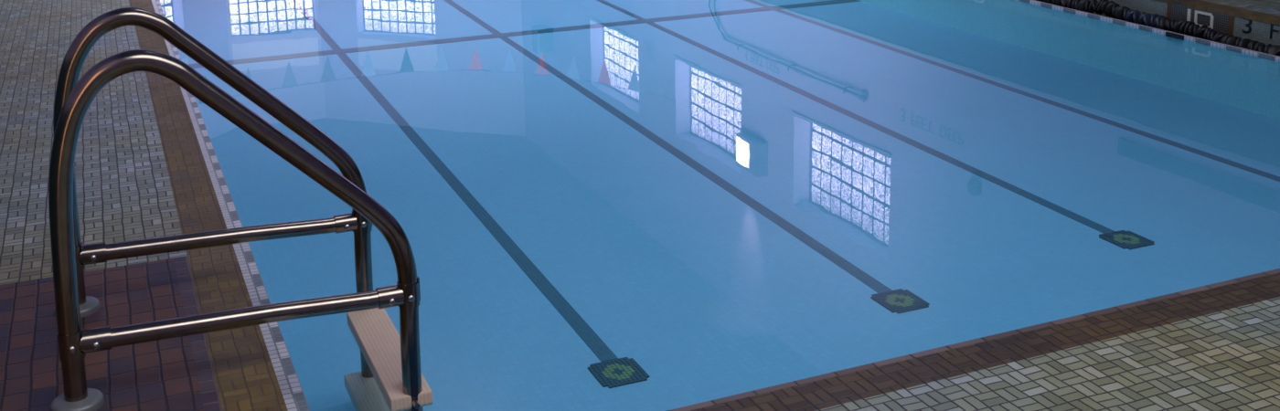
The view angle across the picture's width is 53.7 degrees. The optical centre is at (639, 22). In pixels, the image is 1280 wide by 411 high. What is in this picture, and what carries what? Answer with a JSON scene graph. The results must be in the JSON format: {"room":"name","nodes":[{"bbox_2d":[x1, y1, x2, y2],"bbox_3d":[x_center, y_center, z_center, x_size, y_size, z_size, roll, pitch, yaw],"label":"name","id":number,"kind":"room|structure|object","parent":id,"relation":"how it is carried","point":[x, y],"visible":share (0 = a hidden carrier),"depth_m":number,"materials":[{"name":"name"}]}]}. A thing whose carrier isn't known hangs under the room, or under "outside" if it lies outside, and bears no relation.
{"room":"indoor swimming pool","nodes":[
{"label":"indoor swimming pool","id":0,"kind":"room"},
{"bbox_2d":[0,0,1279,410],"bbox_3d":[-1.669,-0.502,10.994,7.400,0.652,24.500,-6,12,-23],"label":"pool deck","id":1,"kind":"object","parent":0,"point":[142,173],"visible":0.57,"depth_m":3.08,"materials":[{"name":"tile"}]},
{"bbox_2d":[48,7,432,410],"bbox_3d":[-0.978,0.579,3.023,0.807,1.196,0.642,-6,12,-23],"label":"pool ladder","id":2,"kind":"object","parent":1,"relation":"on","point":[390,378],"visible":1,"depth_m":2.89,"materials":[{"name":"metal"}]},
{"bbox_2d":[1166,2,1234,34],"bbox_3d":[3.059,0.001,6.914,0.009,0.152,0.450,-6,12,-23],"label":"depth marker","id":3,"kind":"object","parent":1,"relation":"attached to","point":[1221,23],"visible":0.7,"depth_m":6.88,"materials":[{"name":"tile"}]},
{"bbox_2d":[1242,18,1279,38],"bbox_3d":[3.262,0.047,6.451,0.003,0.085,0.441,-6,12,-23],"label":"depth marker","id":4,"kind":"object","parent":1,"relation":"attached to","point":[1250,20],"visible":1,"depth_m":6.60,"materials":[{"name":"black tile"}]},
{"bbox_2d":[159,0,1279,410],"bbox_3d":[-1.208,-0.155,10.102,5.015,0.105,14.554,-6,12,-23],"label":"swimming pool","id":5,"kind":"structure","parent":0,"point":[599,205],"depth_m":5.44,"materials":[{"name":"liquid"}]},
{"bbox_2d":[151,0,1279,410],"bbox_3d":[-1.164,-0.264,10.095,5.220,0.520,14.804,-6,12,-23],"label":"pool edge","id":6,"kind":"object","parent":5,"relation":"attached to","point":[1243,79],"depth_m":6.95,"materials":[{"name":"tile"}]},
{"bbox_2d":[1034,0,1279,56],"bbox_3d":[1.651,-0.540,9.895,0.137,0.141,8.282,-6,12,-23],"label":"lane rope","id":7,"kind":"object","parent":6,"relation":"on","point":[1112,9],"visible":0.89,"depth_m":7.04,"materials":[{"name":"black plastic"}]},
{"bbox_2d":[1165,32,1183,40],"bbox_3d":[2.894,0.072,6.854,0.037,0.024,0.120,-6,12,-23],"label":"anchor","id":8,"kind":"object","parent":6,"relation":"attached to","point":[1168,34],"visible":1,"depth_m":6.84,"materials":[{"name":"black plastic"}]}
]}

